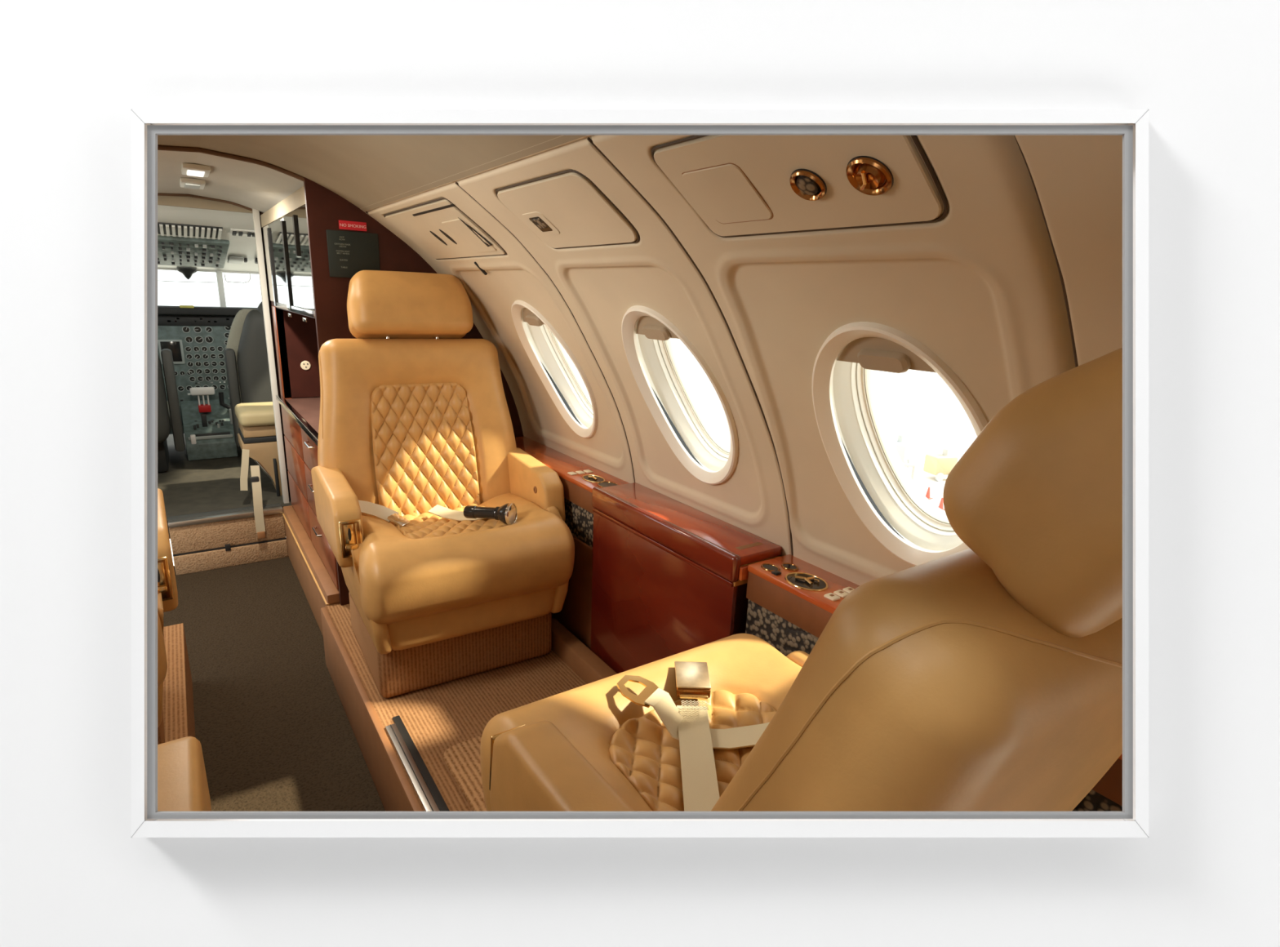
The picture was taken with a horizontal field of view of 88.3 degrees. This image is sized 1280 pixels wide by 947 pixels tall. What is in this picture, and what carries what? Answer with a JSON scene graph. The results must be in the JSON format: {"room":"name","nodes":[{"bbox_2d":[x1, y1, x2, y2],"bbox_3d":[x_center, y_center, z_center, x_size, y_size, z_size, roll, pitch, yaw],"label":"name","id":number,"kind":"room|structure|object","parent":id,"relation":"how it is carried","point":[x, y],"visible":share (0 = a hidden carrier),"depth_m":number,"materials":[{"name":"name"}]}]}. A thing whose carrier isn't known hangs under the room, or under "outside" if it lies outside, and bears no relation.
{"room":"aircraft cabin","nodes":[
{"label":"aircraft cabin","id":0,"kind":"room"},
{"bbox_2d":[162,622,195,742],"bbox_3d":[-1.080,0.866,0.897,0.815,0.220,2.246,-8,18,-34],"label":"floor","id":1,"kind":"structure","parent":0,"point":[178,710],"depth_m":1.70,"materials":[{"name":"beige carpet"}]},
{"bbox_2d":[157,488,177,744],"bbox_3d":[-1.264,0.110,1.247,0.596,1.042,0.642,-9,19,-36],"label":"seat","id":2,"kind":"object","parent":1,"relation":"on","point":[167,593],"visible":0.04,"depth_m":1.30,"materials":[{"name":"beige leather"}]},
{"bbox_2d":[157,613,167,687],"bbox_3d":[-1.216,0.322,1.227,0.532,0.205,0.456,-9,19,-36],"label":"base","id":3,"kind":"object","parent":2,"relation":"on","point":[162,655],"depth_m":1.23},
{"bbox_2d":[157,736,211,811],"bbox_3d":[-0.707,0.581,0.576,0.596,0.523,0.574,-8,18,-34],"label":"seat","id":4,"kind":"object","parent":1,"relation":"on","point":[182,780],"visible":0.19,"depth_m":0.67,"materials":[{"name":"beige leather"}]},
{"bbox_2d":[157,195,252,213],"bbox_3d":[-1.779,-1.074,2.599,0.470,0.048,0.023,-8,18,-34],"label":"bulkhead","id":5,"kind":"object","parent":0,"point":[171,201],"visible":0.5,"depth_m":2.61,"materials":[{"name":"beige plastic"}]},
{"bbox_2d":[157,204,258,272],"bbox_3d":[-2.168,-1.137,3.209,1.650,0.265,1.420,-8,18,-34],"label":"ceiling","id":6,"kind":"structure","parent":0,"point":[245,246],"depth_m":2.92,"materials":[{"name":"white plastic"}]},
{"bbox_2d":[157,222,222,239],"bbox_3d":[-2.167,-1.076,2.891,0.565,0.047,0.198,-8,18,-34],"label":"ceiling vent","id":7,"kind":"object","parent":6,"relation":"in","point":[167,228],"visible":0.5,"depth_m":2.96,"materials":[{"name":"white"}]},
{"bbox_2d":[157,235,229,268],"bbox_3d":[-2.441,-1.106,3.271,0.662,0.123,0.633,-8,18,-34],"label":"console","id":8,"kind":"object","parent":6,"relation":"attached to","point":[171,251],"visible":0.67,"depth_m":3.29,"materials":[{"name":"black metal"}]},
{"bbox_2d":[227,256,247,263],"bbox_3d":[-2.189,-1.160,3.584,0.087,0.035,0.158,-8,18,-34],"label":"sun visor","id":9,"kind":"object","parent":6,"relation":"attached to","point":[232,260],"visible":1,"depth_m":3.57,"materials":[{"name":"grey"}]},
{"bbox_2d":[229,228,254,237],"bbox_3d":[-1.836,-1.114,3.054,0.110,0.028,0.099,-8,18,-34],"label":"recessed light","id":10,"kind":"object","parent":6,"relation":"in","point":[233,232],"visible":0.84,"depth_m":3.03,"materials":[{"name":"white plastic"}]},
{"bbox_2d":[157,433,291,538],"bbox_3d":[-2.372,-0.049,3.739,1.750,0.078,2.180,-8,18,-34],"label":"floor","id":11,"kind":"structure","parent":0,"point":[198,486],"depth_m":3.22,"materials":[{"name":"grey carpet"}]},
{"bbox_2d":[157,348,185,472],"bbox_3d":[-2.674,-0.455,3.309,0.568,0.900,0.550,-8,18,-34],"label":"seat","id":12,"kind":"object","parent":11,"relation":"on","point":[169,416],"visible":0.16,"depth_m":3.27,"materials":[{"name":"fabric"}]},
{"bbox_2d":[166,400,172,431],"bbox_3d":[-2.706,-0.282,3.394,0.480,0.140,0.460,-8,18,-34],"label":"seat cushion","id":13,"kind":"object","parent":12,"relation":"on","point":[166,401],"depth_m":3.38,"materials":[{"name":"fabric"}]},
{"bbox_2d":[157,305,257,434],"bbox_3d":[-2.615,-0.617,3.936,1.480,0.753,0.170,-8,18,-34],"label":"panel","id":14,"kind":"object","parent":11,"relation":"on","point":[196,336],"visible":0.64,"depth_m":3.90,"materials":[{"name":"grey"}]},
{"bbox_2d":[157,267,258,306],"bbox_3d":[-2.602,-1.081,3.838,1.540,0.300,0.060,-8,18,-34],"label":"window frame","id":15,"kind":"structure","parent":14,"relation":"on","point":[219,273],"depth_m":3.89,"materials":[{"name":"white plastic"}]},
{"bbox_2d":[176,268,197,279],"bbox_3d":[-2.582,-1.135,3.761,0.100,0.058,0.100,-8,18,-34],"label":"compass","id":16,"kind":"object","parent":15,"relation":"attached to","point":[188,273],"visible":1,"depth_m":3.74,"materials":[{"name":"black plastic"}]},
{"bbox_2d":[218,391,231,408],"bbox_3d":[-2.451,-0.449,4.006,0.187,0.114,0.143,-8,18,-34],"label":"yoke","id":17,"kind":"object","parent":14,"relation":"attached to","point":[222,403],"visible":0.27,"depth_m":3.91,"materials":[{"name":"black"}]},
{"bbox_2d":[180,386,238,460],"bbox_3d":[-2.505,-0.308,3.832,0.255,0.360,0.438,-8,18,-34],"label":"pedestal","id":18,"kind":"object","parent":11,"relation":"on","point":[208,427],"visible":0.96,"depth_m":3.78,"materials":[{"name":"black metal"}]},
{"bbox_2d":[187,431,232,440],"bbox_3d":[-2.428,-0.217,3.724,0.210,0.025,0.102,-8,18,-34],"label":"lever","id":19,"kind":"object","parent":18,"relation":"on","point":[192,436],"depth_m":3.70,"materials":[{"name":"grey metal"}]},
{"bbox_2d":[223,301,272,446],"bbox_3d":[-2.023,-0.546,3.747,0.568,0.900,0.550,-8,18,-34],"label":"seat","id":20,"kind":"object","parent":11,"relation":"on","point":[246,354],"visible":0.19,"depth_m":3.41,"materials":[{"name":"grey leather"}]},
{"bbox_2d":[234,401,282,496],"bbox_3d":[-1.744,-0.119,3.169,0.300,0.417,0.300,-8,18,-34],"label":"seat","id":21,"kind":"object","parent":11,"relation":"on","point":[256,424],"visible":0.5,"depth_m":3.02,"materials":[{"name":"beige leather"}]},
{"bbox_2d":[240,448,265,538],"bbox_3d":[-1.719,0.087,2.919,0.223,0.359,0.074,16,20,42],"label":"harness","id":22,"kind":"object","parent":21,"relation":"hanging from","point":[255,483],"visible":1,"depth_m":2.88,"materials":[{"name":"beige fabric"}]},
{"bbox_2d":[163,556,385,811],"bbox_3d":[-0.875,0.833,1.518,2.050,0.060,3.600,-8,18,-34],"label":"floor","id":23,"kind":"structure","parent":0,"point":[273,730],"depth_m":1.97,"materials":[{"name":"carpet"}]},
{"bbox_2d":[168,502,288,575],"bbox_3d":[-1.788,0.281,2.878,0.420,0.232,0.098,-8,18,-34],"label":"step","id":24,"kind":"structure","parent":23,"relation":"on","point":[224,538],"depth_m":2.83,"materials":[{"name":"carpet"}]},
{"bbox_2d":[260,186,339,635],"bbox_3d":[-1.096,-0.245,2.564,0.505,1.462,1.110,-8,18,-34],"label":"cabinet","id":25,"kind":"object","parent":23,"relation":"on","point":[313,559],"visible":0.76,"depth_m":2.50,"materials":[{"name":"brown wood"}]},
{"bbox_2d":[285,396,319,433],"bbox_3d":[-1.138,-0.222,2.506,0.283,0.015,1.045,-8,18,-34],"label":"countertop","id":26,"kind":"structure","parent":25,"relation":"on","point":[308,407],"depth_m":2.58,"materials":[{"name":"brown wood"}]},
{"bbox_2d":[300,360,311,369],"bbox_3d":[-1.408,-0.455,2.775,0.039,0.039,0.004,-8,18,-34],"label":"power socket","id":27,"kind":"object","parent":25,"relation":"attached to","point":[304,365],"depth_m":2.77,"materials":[{"name":"white plastic"}]},
{"bbox_2d":[259,214,290,500],"bbox_3d":[-1.345,-0.406,3.108,0.654,1.472,0.023,-8,18,-34],"label":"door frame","id":28,"kind":"structure","parent":0,"point":[269,301],"depth_m":2.89,"materials":[{"name":"silver metal"}]},
{"bbox_2d":[157,135,586,213],"bbox_3d":[-0.860,-0.658,1.315,0.778,0.117,3.239,-8,18,-34],"label":"ceiling","id":29,"kind":"structure","parent":0,"point":[364,171],"depth_m":1.53,"materials":[{"name":"beige plastic"}]},
{"bbox_2d":[179,177,205,189],"bbox_3d":[-1.512,-0.977,2.227,0.068,0.018,0.170,-8,18,-34],"label":"ceiling light","id":30,"kind":"object","parent":29,"relation":"attached to","point":[188,183],"visible":1,"depth_m":2.18,"materials":[{"name":"white plastic"}]},
{"bbox_2d":[184,183,199,189],"bbox_3d":[-1.513,-0.971,2.228,0.042,0.005,0.110,-8,18,-34],"label":"diffuser","id":31,"kind":"object","parent":30,"relation":"attached to","point":[195,186],"depth_m":2.21,"materials":[{"name":"grey"}]},
{"bbox_2d":[181,163,210,177],"bbox_3d":[-1.317,-0.896,1.954,0.068,0.018,0.160,-8,18,-34],"label":"recessed light","id":32,"kind":"object","parent":29,"relation":"in","point":[187,169],"visible":1,"depth_m":1.91,"materials":[{"name":"white plastic"}]},
{"bbox_2d":[186,169,204,177],"bbox_3d":[-1.318,-0.890,1.955,0.042,0.005,0.100,-8,18,-34],"label":"diffuser","id":33,"kind":"object","parent":32,"relation":"attached to","point":[189,172],"depth_m":1.94,"materials":[{"name":"white plastic"}]},
{"bbox_2d":[157,193,263,214],"bbox_3d":[-1.958,-0.869,2.511,0.958,0.415,0.010,-8,18,-34],"label":"trim","id":34,"kind":"structure","parent":29,"relation":"attached to","point":[158,194],"depth_m":2.61,"materials":[{"name":"brown"}]},
{"bbox_2d":[303,177,524,605],"bbox_3d":[-0.674,-0.235,2.155,0.662,1.287,0.020,-8,18,-34],"label":"wall","id":35,"kind":"structure","parent":0,"point":[325,208],"depth_m":1.91,"materials":[{"name":"brown wood"}]},
{"bbox_2d":[157,145,304,182],"bbox_3d":[-1.303,-0.597,1.594,0.960,0.418,0.014,-8,18,-34],"label":"trim","id":36,"kind":"structure","parent":35,"relation":"attached to","point":[166,148],"depth_m":1.70,"materials":[{"name":"brown"}]},
{"bbox_2d":[338,220,366,231],"bbox_3d":[-0.823,-0.710,1.890,0.074,0.024,0.006,-8,18,-34],"label":"no smoking sign","id":37,"kind":"object","parent":35,"relation":"attached to","point":[343,224],"visible":1,"depth_m":1.89,"materials":[{"name":"red plastic"}]},
{"bbox_2d":[325,229,380,277],"bbox_3d":[-0.829,-0.633,1.910,0.140,0.128,0.005,-8,18,-34],"label":"notice board","id":38,"kind":"object","parent":35,"relation":"attached to","point":[349,253],"visible":1,"depth_m":1.90,"materials":[{"name":"black plastic"}]},
{"bbox_2d":[324,603,586,811],"bbox_3d":[-0.062,0.768,1.417,0.708,0.220,2.350,-8,18,-34],"label":"floor","id":39,"kind":"structure","parent":0,"point":[437,717],"depth_m":1.67,"materials":[{"name":"beige carpet"}]},
{"bbox_2d":[320,607,422,811],"bbox_3d":[-0.356,0.799,1.209,0.017,0.204,2.340,-8,18,-34],"label":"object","id":40,"kind":"structure","parent":39,"relation":"attached to","point":[396,793],"depth_m":1.65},
{"bbox_2d":[385,715,449,811],"bbox_3d":[-0.131,0.779,0.927,0.040,0.008,1.650,-8,18,-34],"label":"rail","id":41,"kind":"object","parent":39,"relation":"on","point":[430,797],"visible":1,"depth_m":1.41,"materials":[{"name":"silver metal"}]},
{"bbox_2d":[311,270,574,697],"bbox_3d":[-0.542,-0.010,1.804,0.596,1.042,0.642,-7,18,-32],"label":"seat","id":42,"kind":"object","parent":39,"relation":"on","point":[415,418],"visible":0.9,"depth_m":1.79,"materials":[{"name":"beige leather"}]},
{"bbox_2d":[358,500,484,527],"bbox_3d":[-0.595,0.103,1.813,0.386,0.057,0.143,-5,16,-24],"label":"belt","id":43,"kind":"object","parent":42,"relation":"on","point":[381,512],"visible":0.81,"depth_m":1.77,"materials":[{"name":"beige fabric"}]},
{"bbox_2d":[358,493,574,624],"bbox_3d":[-0.499,0.203,1.780,0.532,0.205,0.456,-7,18,-32],"label":"seat cushion","id":44,"kind":"object","parent":42,"relation":"on","point":[433,569],"depth_m":1.63,"materials":[{"name":"leather"}]},
{"bbox_2d":[463,502,517,524],"bbox_3d":[-0.404,0.101,1.766,0.142,0.060,0.060,6,15,14],"label":"flashlight","id":45,"kind":"object","parent":42,"relation":"on","point":[507,513],"visible":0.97,"depth_m":1.75,"materials":[{"name":"black metal"}]},
{"bbox_2d":[515,436,628,648],"bbox_3d":[-0.269,0.196,2.104,0.122,0.512,0.709,-8,18,-34],"label":"ledge","id":46,"kind":"object","parent":39,"relation":"on","point":[578,478],"visible":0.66,"depth_m":1.88,"materials":[{"name":"orange wood"}]},
{"bbox_2d":[564,497,593,547],"bbox_3d":[-0.268,0.075,2.074,0.098,0.101,0.702,-8,18,-34],"label":"grille","id":47,"kind":"object","parent":46,"relation":"attached to","point":[579,516],"depth_m":1.85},
{"bbox_2d":[590,482,782,673],"bbox_3d":[0.078,0.342,1.598,0.138,0.519,0.561,-8,18,-34],"label":"base cabinet","id":48,"kind":"object","parent":39,"relation":"on","point":[669,576],"visible":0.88,"depth_m":1.52,"materials":[{"name":"brown wood"}]},
{"bbox_2d":[480,347,1122,811],"bbox_3d":[0.184,0.315,0.790,0.596,0.995,0.758,-8,18,-34],"label":"seat","id":49,"kind":"object","parent":39,"relation":"on","point":[986,676],"visible":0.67,"depth_m":0.39,"materials":[{"name":"beige leather"}]},
{"bbox_2d":[480,633,802,811],"bbox_3d":[0.092,0.448,0.954,0.532,0.205,0.456,-8,18,-34],"label":"seat cushion","id":50,"kind":"object","parent":49,"relation":"on","point":[588,715],"depth_m":1.00,"materials":[{"name":"beige leather"}]},
{"bbox_2d":[616,661,769,811],"bbox_3d":[0.149,0.364,0.931,0.432,0.052,0.351,-8,18,-34],"label":"belt","id":51,"kind":"object","parent":49,"relation":"on","point":[687,724],"visible":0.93,"depth_m":0.96,"materials":[{"name":"beige fabric"}]},
{"bbox_2d":[745,554,1122,811],"bbox_3d":[0.548,0.534,0.965,0.118,0.512,1.057,-8,18,-34],"label":"ledge","id":52,"kind":"object","parent":39,"relation":"on","point":[792,600],"visible":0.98,"depth_m":1.22,"materials":[{"name":"orange wood"}]},
{"bbox_2d":[760,563,780,571],"bbox_3d":[0.252,0.182,1.274,0.032,0.004,0.040,-8,18,-34],"label":"socket","id":53,"kind":"object","parent":52,"relation":"attached to","point":[764,566],"depth_m":1.27,"materials":[{"name":"black"}]},
{"bbox_2d":[771,569,781,575],"bbox_3d":[0.258,0.188,1.248,0.014,0.004,0.013,-8,18,-34],"label":"switch","id":54,"kind":"object","parent":52,"relation":"attached to","point":[774,572],"depth_m":1.24,"materials":[{"name":"black plastic"}]},
{"bbox_2d":[781,562,798,570],"bbox_3d":[0.292,0.182,1.281,0.030,0.004,0.036,-8,18,-34],"label":"socket","id":55,"kind":"object","parent":52,"relation":"attached to","point":[784,566],"depth_m":1.28,"materials":[{"name":"black"}]},
{"bbox_2d":[169,338,977,565],"bbox_3d":[-0.334,-2.309,18.043,100.000,0.100,90.000,-8,18,-34],"label":"sky","id":56,"kind":"structure","parent":0,"point":[918,406],"depth_m":15.39,"materials":[{"name":"white"}]},
{"bbox_2d":[889,431,894,439],"bbox_3d":[3.997,-0.530,10.904,0.324,0.492,0.420,16,20,42],"label":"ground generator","id":57,"kind":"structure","parent":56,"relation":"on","point":[892,434],"depth_m":10.87,"materials":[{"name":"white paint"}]},
{"bbox_2d":[893,434,911,468],"bbox_3d":[4.008,-0.343,10.209,0.324,0.492,0.420,11,18,31],"label":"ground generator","id":58,"kind":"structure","parent":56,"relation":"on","point":[903,447],"depth_m":10.05,"materials":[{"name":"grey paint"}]},
{"bbox_2d":[902,462,915,481],"bbox_3d":[3.390,-0.008,8.918,0.473,0.465,0.800,3,15,3],"label":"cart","id":59,"kind":"object","parent":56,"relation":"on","point":[906,464],"visible":0.05,"depth_m":8.49,"materials":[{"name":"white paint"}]},
{"bbox_2d":[925,487,933,499],"bbox_3d":[3.767,0.250,8.608,0.099,0.156,0.099,-8,18,-34],"label":"traffic cone","id":60,"kind":"object","parent":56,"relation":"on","point":[927,495],"visible":0.69,"depth_m":8.59,"materials":[{"name":"red"}]},
{"bbox_2d":[923,448,958,481],"bbox_3d":[4.383,-0.137,9.591,0.378,0.443,0.292,-2,16,-17],"label":"cart","id":61,"kind":"object","parent":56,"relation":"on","point":[940,464],"depth_m":9.48,"materials":[{"name":"beige paint"}]},
{"bbox_2d":[938,497,944,510],"bbox_3d":[3.729,0.371,8.149,0.099,0.156,0.099,-8,18,-34],"label":"traffic cone","id":62,"kind":"object","parent":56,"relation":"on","point":[941,503],"visible":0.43,"depth_m":8.13,"materials":[{"name":"red"}]},
{"bbox_2d":[0,0,1279,946],"bbox_3d":[0.000,0.000,0.261,2.685,2.360,0.608,2,15,-1],"label":"wall","id":63,"kind":"structure","parent":0,"point":[1206,73],"depth_m":0.26,"materials":[{"name":"white"}]},
{"bbox_2d":[130,109,1148,837],"bbox_3d":[0.000,0.001,0.254,0.408,0.286,0.085,2,15,-1],"label":"picture frame","id":64,"kind":"object","parent":63,"relation":"attached to","point":[147,125],"visible":1,"depth_m":0.25,"materials":[{"name":"white wood"}]},
{"bbox_2d":[1013,135,1078,367],"bbox_3d":[0.458,0.016,0.726,0.430,0.697,0.010,-7,18,-32],"label":"trim","id":65,"kind":"structure","parent":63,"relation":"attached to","point":[1032,180],"depth_m":0.63,"materials":[{"name":"brown plastic"}]},
{"bbox_2d":[360,135,1122,585],"bbox_3d":[-0.258,-0.064,1.706,0.533,1.221,3.620,-8,18,-34],"label":"wall","id":66,"kind":"structure","parent":0,"point":[979,286],"depth_m":0.99,"materials":[{"name":"beige plastic"}]},
{"bbox_2d":[252,208,289,503],"bbox_3d":[-1.604,-0.373,2.891,0.022,1.500,0.038,-8,18,-34],"label":"trim","id":67,"kind":"structure","parent":66,"relation":"attached to","point":[256,220],"depth_m":2.83,"materials":[{"name":"white metal"}]},
{"bbox_2d":[385,199,505,259],"bbox_3d":[-0.508,-0.613,1.681,0.140,0.107,0.532,-8,18,-34],"label":"panel","id":68,"kind":"object","parent":66,"relation":"attached to","point":[440,228],"visible":1,"depth_m":1.64,"materials":[{"name":"beige plastic"}]},
{"bbox_2d":[383,197,506,259],"bbox_3d":[-0.512,-0.615,1.687,0.146,0.110,0.529,-8,18,-34],"label":"trim","id":69,"kind":"structure","parent":66,"relation":"attached to","point":[442,198],"depth_m":1.55,"materials":[{"name":"brown plastic"}]},
{"bbox_2d":[474,262,487,275],"bbox_3d":[-0.420,-0.542,1.739,0.035,0.034,0.008,-8,18,-34],"label":"coat hook","id":70,"kind":"object","parent":66,"relation":"attached to","point":[484,272],"visible":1,"depth_m":1.74,"materials":[{"name":"black metal"}]},
{"bbox_2d":[454,182,635,482],"bbox_3d":[-0.187,-0.256,1.559,0.499,0.741,0.010,-10,19,-38],"label":"trim","id":71,"kind":"structure","parent":66,"relation":"attached to","point":[456,183],"depth_m":1.56,"materials":[{"name":"brown plastic"}]},
{"bbox_2d":[511,299,598,438],"bbox_3d":[-0.203,-0.321,1.877,0.315,0.455,0.312,-8,18,-34],"label":"window","id":72,"kind":"structure","parent":66,"relation":"in","point":[557,368],"depth_m":1.98,"materials":[{"name":"white"}]},
{"bbox_2d":[522,307,544,324],"bbox_3d":[-0.289,-0.432,1.783,0.035,0.051,0.184,-8,18,-34],"label":"shade","id":73,"kind":"object","parent":72,"relation":"attached to","point":[529,317],"depth_m":1.78,"materials":[{"name":"beige plastic"}]},
{"bbox_2d":[497,172,636,248],"bbox_3d":[-0.138,-0.459,1.170,0.123,0.094,0.331,-8,18,-34],"label":"panel","id":74,"kind":"object","parent":66,"relation":"attached to","point":[567,210],"visible":1,"depth_m":1.14,"materials":[{"name":"beige plastic"}]},
{"bbox_2d":[495,169,639,248],"bbox_3d":[-0.137,-0.459,1.170,0.129,0.098,0.342,-8,18,-34],"label":"trim","id":75,"kind":"structure","parent":66,"relation":"attached to","point":[567,171],"depth_m":1.08,"materials":[{"name":"brown"}]},
{"bbox_2d":[551,617,617,684],"bbox_3d":[-0.035,0.567,1.642,0.051,0.054,0.870,-8,18,-34],"label":"baseboard","id":76,"kind":"structure","parent":66,"relation":"attached to","point":[580,658],"depth_m":1.81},
{"bbox_2d":[621,305,737,484],"bbox_3d":[0.117,-0.192,1.424,0.316,0.455,0.312,-8,18,-34],"label":"window","id":77,"kind":"structure","parent":66,"relation":"in","point":[660,375],"depth_m":1.52,"materials":[{"name":"white plastic"}]},
{"bbox_2d":[635,315,679,338],"bbox_3d":[0.030,-0.302,1.329,0.036,0.051,0.184,-8,18,-34],"label":"shade","id":78,"kind":"object","parent":77,"relation":"attached to","point":[648,326],"depth_m":1.32,"materials":[{"name":"beige plastic"}]},
{"bbox_2d":[586,137,793,555],"bbox_3d":[0.121,-0.128,1.127,0.497,0.741,0.005,-8,18,-33],"label":"trim","id":79,"kind":"structure","parent":66,"relation":"attached to","point":[588,139],"depth_m":1.09,"materials":[{"name":"brown plastic"}]},
{"bbox_2d":[653,135,942,236],"bbox_3d":[0.160,-0.335,0.755,0.125,0.095,0.353,-8,18,-34],"label":"panel","id":80,"kind":"object","parent":66,"relation":"attached to","point":[736,184],"visible":0.97,"depth_m":0.73,"materials":[{"name":"beige plastic"}]},
{"bbox_2d":[845,155,893,195],"bbox_3d":[0.232,-0.301,0.666,0.043,0.034,0.050,-8,18,-34],"label":"air vent","id":81,"kind":"object","parent":80,"relation":"attached to","point":[865,175],"depth_m":0.66,"materials":[{"name":"gold metal"}]},
{"bbox_2d":[651,135,947,237],"bbox_3d":[0.161,-0.336,0.755,0.130,0.099,0.364,-8,18,-34],"label":"trim","id":82,"kind":"structure","parent":66,"relation":"attached to","point":[914,138],"depth_m":0.71,"materials":[{"name":"brown"}]},
{"bbox_2d":[811,321,987,565],"bbox_3d":[0.422,-0.062,1.004,0.315,0.455,0.312,-8,18,-34],"label":"window","id":83,"kind":"structure","parent":66,"relation":"in","point":[864,457],"depth_m":1.10,"materials":[{"name":"white plastic"}]},
{"bbox_2d":[836,337,936,373],"bbox_3d":[0.335,-0.173,0.909,0.035,0.051,0.184,-8,18,-34],"label":"shade","id":84,"kind":"object","parent":83,"relation":"attached to","point":[877,353],"depth_m":0.90,"materials":[{"name":"beige plastic"}]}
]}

